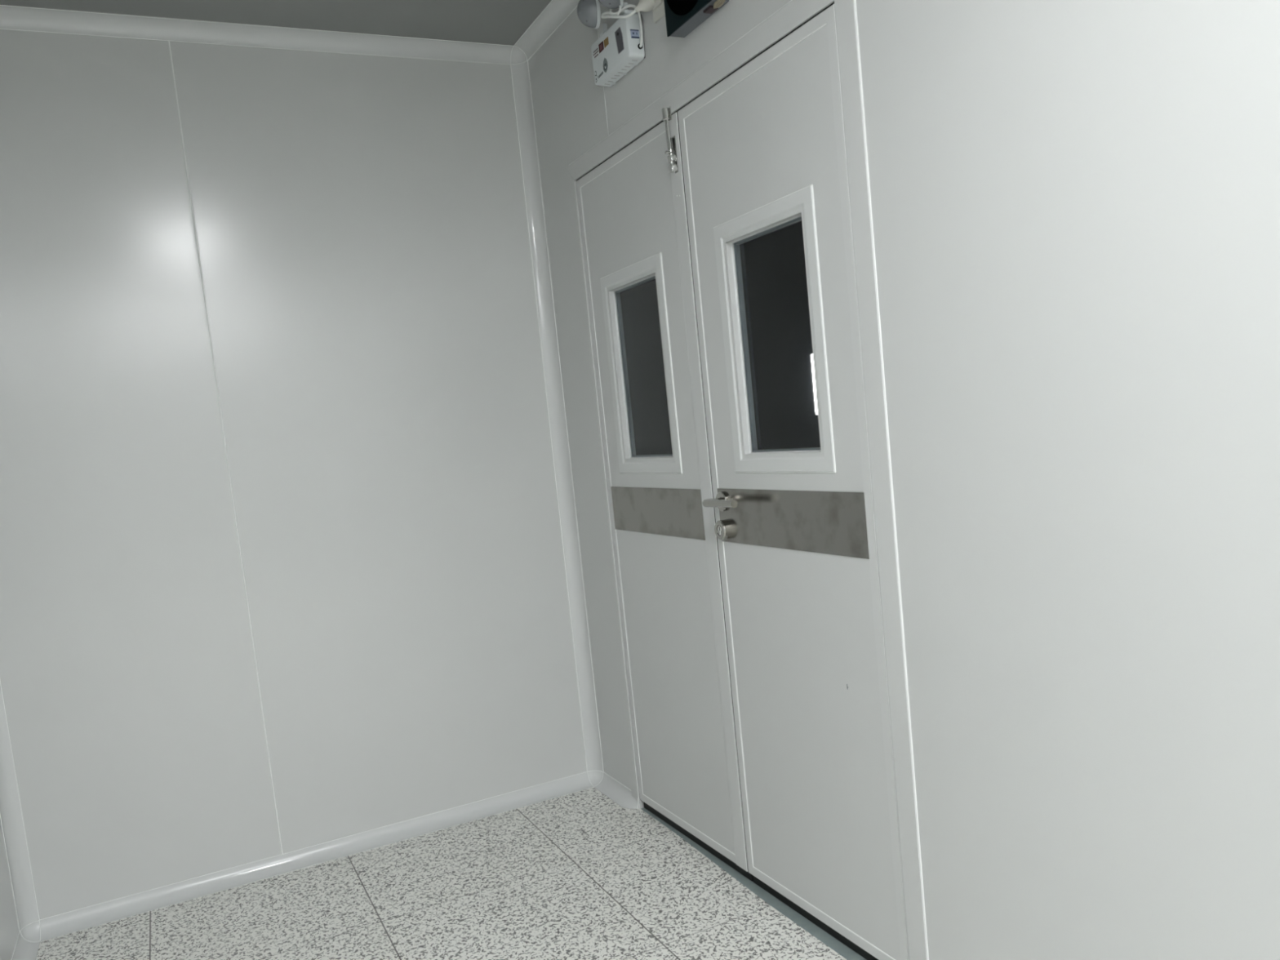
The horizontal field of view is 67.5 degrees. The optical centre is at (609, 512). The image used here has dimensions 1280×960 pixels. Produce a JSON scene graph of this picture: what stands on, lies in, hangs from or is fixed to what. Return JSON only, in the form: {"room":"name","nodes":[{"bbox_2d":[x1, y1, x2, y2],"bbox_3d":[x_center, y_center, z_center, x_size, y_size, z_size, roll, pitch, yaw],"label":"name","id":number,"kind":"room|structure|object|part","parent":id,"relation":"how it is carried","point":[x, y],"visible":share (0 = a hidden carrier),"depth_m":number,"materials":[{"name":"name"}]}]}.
{"room":"clean room","nodes":[
{"label":"clean room","id":0,"kind":"room"},
{"bbox_2d":[0,818,19,959],"bbox_3d":[-0.145,0.098,-0.951,0.050,2.632,8.100,-8,6,-25],"label":"wall","id":1,"kind":"structure","parent":0,"point":[9,928],"depth_m":2.63,"materials":[{"name":"paint"}]},
{"bbox_2d":[11,932,39,959],"bbox_3d":[0.040,1.373,-0.834,0.047,0.047,7.954,-8,6,-25],"label":"baseboard","id":2,"kind":"structure","parent":1,"relation":"attached to","point":[24,949],"depth_m":2.69,"materials":[{"name":"silver metal"}]},
{"bbox_2d":[0,0,551,45],"bbox_3d":[0.575,-1.361,-0.670,2.023,0.060,8.160,-8,6,-25],"label":"ceiling","id":3,"kind":"structure","parent":0,"point":[502,22],"depth_m":2.92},
{"bbox_2d":[0,29,586,919],"bbox_3d":[-1.017,-0.182,3.083,1.983,2.632,0.051,-8,6,-25],"label":"wall","id":4,"kind":"structure","parent":0,"point":[282,565],"depth_m":3.02,"materials":[{"name":"metal"}]},
{"bbox_2d":[0,680,39,931],"bbox_3d":[-1.812,-0.061,2.657,0.048,2.540,0.048,-8,6,-25],"label":"trim","id":5,"kind":"structure","parent":4,"relation":"attached to","point":[11,811],"depth_m":2.76,"materials":[{"name":"silver metal"}]},
{"bbox_2d":[19,920,40,942],"bbox_3d":[-1.678,1.219,2.774,0.045,0.045,0.045,-8,6,-25],"label":"trim","id":6,"kind":"structure","parent":4,"relation":"attached to","point":[31,932],"depth_m":2.78,"materials":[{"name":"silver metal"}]},
{"bbox_2d":[0,4,513,64],"bbox_3d":[-1.129,-1.461,2.923,1.772,0.048,0.048,-8,6,-25],"label":"trim","id":7,"kind":"structure","parent":4,"relation":"attached to","point":[11,17],"depth_m":2.93,"materials":[{"name":"silver metal"}]},
{"bbox_2d":[40,771,593,942],"bbox_3d":[-0.865,1.099,3.158,1.772,0.047,0.047,-8,6,-25],"label":"baseboard","id":8,"kind":"structure","parent":4,"relation":"attached to","point":[56,926],"depth_m":3.10,"materials":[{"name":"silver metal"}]},
{"bbox_2d":[510,46,527,64],"bbox_3d":[-0.315,-1.580,3.305,0.045,0.045,0.045,-8,6,-25],"label":"trim","id":9,"kind":"structure","parent":4,"relation":"attached to","point":[518,56],"depth_m":3.31,"materials":[{"name":"silver metal"}]},
{"bbox_2d":[510,60,604,772],"bbox_3d":[-0.182,-0.300,3.424,0.049,2.540,0.049,-8,6,-25],"label":"trim","id":10,"kind":"structure","parent":4,"relation":"attached to","point":[522,90],"depth_m":3.42,"materials":[{"name":"silver metal"}]},
{"bbox_2d":[587,770,603,786],"bbox_3d":[-0.050,0.980,3.540,0.045,0.045,0.045,-8,6,-25],"label":"trim","id":11,"kind":"structure","parent":4,"relation":"attached to","point":[595,777],"depth_m":3.54,"materials":[{"name":"silver metal"}]},
{"bbox_2d":[35,786,846,959],"bbox_3d":[0.815,1.310,-0.442,1.943,0.060,8.160,-8,6,-25],"label":"floor","id":12,"kind":"structure","parent":0,"point":[580,875],"depth_m":2.73,"materials":[{"name":"tile"}]},
{"bbox_2d":[528,0,1279,959],"bbox_3d":[1.570,-0.154,-0.144,0.051,2.632,8.100,-8,6,-25],"label":"wall","id":13,"kind":"structure","parent":0,"point":[1075,204],"depth_m":1.57,"materials":[{"name":"white metal"}]},
{"bbox_2d":[513,0,579,60],"bbox_3d":[1.405,-1.428,-0.302,0.048,0.048,7.954,-8,6,-25],"label":"trim","id":14,"kind":"structure","parent":13,"relation":"attached to","point":[557,11],"depth_m":3.09,"materials":[{"name":"silver metal"}]},
{"bbox_2d":[577,0,654,87],"bbox_3d":[0.010,-1.340,2.614,0.113,0.234,0.328,-8,6,-25],"label":"emergency light","id":15,"kind":"object","parent":13,"relation":"attached to","point":[620,48],"visible":1,"depth_m":2.63,"materials":[{"name":"white plastic"}]},
{"bbox_3d":[0.027,-1.288,2.606,0.001,0.064,0.043,-8,6,-25],"label":"grey panel","id":16,"kind":"part","parent":15,"relation":"part of","materials":[{"name":"grey plastic"}]},
{"bbox_3d":[0.044,-1.314,2.582,0.058,0.124,0.168,-10,6,-35],"label":"power cord","id":17,"kind":"part","parent":15,"relation":"part of","materials":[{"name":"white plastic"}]},
{"bbox_2d":[594,772,638,808],"bbox_3d":[0.022,0.986,3.394,0.047,0.047,0.282,-8,6,-25],"label":"baseboard","id":18,"kind":"structure","parent":13,"relation":"attached to","point":[610,787],"depth_m":3.40,"materials":[{"name":"silver metal"}]},
{"bbox_2d":[652,0,665,22],"bbox_3d":[0.127,-1.345,2.479,0.012,0.115,0.074,-8,6,-25],"label":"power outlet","id":19,"kind":"object","parent":13,"relation":"attached to","point":[658,11],"visible":0.75,"depth_m":2.48,"materials":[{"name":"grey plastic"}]},
{"bbox_2d":[576,112,753,881],"bbox_3d":[0.150,-0.024,2.881,0.085,2.111,0.657,-8,6,-25],"label":"door","id":20,"kind":"structure","parent":13,"relation":"in","point":[632,206],"depth_m":2.84,"materials":[{"name":"paint"}]},
{"bbox_3d":[0.135,-0.006,2.893,0.002,0.142,0.571,-8,6,-25],"label":"push plate","id":21,"kind":"part","parent":20,"relation":"part of","materials":[{"name":"silver metal"}]},
{"bbox_3d":[0.154,-1.005,2.514,0.013,0.101,0.019,-8,6,-25],"label":"bolt rod","id":22,"kind":"part","parent":20,"relation":"part of","materials":[{"name":"silver metal"}]},
{"bbox_2d":[663,0,728,37],"bbox_3d":[0.204,-1.289,2.283,0.055,0.222,0.235,-8,6,-25],"label":"wall box","id":23,"kind":"object","parent":13,"relation":"attached to","point":[682,17],"visible":1,"depth_m":2.31,"materials":[{"name":"grey plastic"}]},
{"bbox_2d":[565,0,928,959],"bbox_3d":[0.289,-0.036,2.592,0.072,2.163,1.417,-8,6,-25],"label":"door frame","id":24,"kind":"structure","parent":13,"relation":"attached to","point":[794,14],"depth_m":2.02,"materials":[{"name":"grey metal"}]},
{"bbox_2d":[640,807,866,959],"bbox_3d":[0.398,1.035,2.692,0.074,0.001,1.300,-8,6,-25],"label":"threshold","id":25,"kind":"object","parent":13,"relation":"attached to","point":[841,948],"depth_m":2.54,"materials":[{"name":"grey metal"}]},
{"bbox_2d":[677,4,909,959],"bbox_3d":[0.412,0.010,2.288,0.124,2.098,0.634,-8,6,-25],"label":"door","id":26,"kind":"structure","parent":13,"relation":"in","point":[763,149],"depth_m":2.25,"materials":[{"name":"paint"}]},
{"bbox_3d":[0.296,-0.026,2.452,0.064,0.024,0.156,-8,6,-25],"label":"lever","id":27,"kind":"part","parent":26,"relation":"part of","materials":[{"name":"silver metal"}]},
{"bbox_3d":[0.296,-0.030,2.527,0.012,0.052,0.052,-8,6,-25],"label":"handle","id":28,"kind":"part","parent":26,"relation":"part of","materials":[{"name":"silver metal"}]},
{"bbox_3d":[0.421,0.016,2.293,0.002,0.143,0.585,-8,6,-25],"label":"push plate","id":29,"kind":"part","parent":26,"relation":"part of","materials":[{"name":"silver metal"}]}
]}

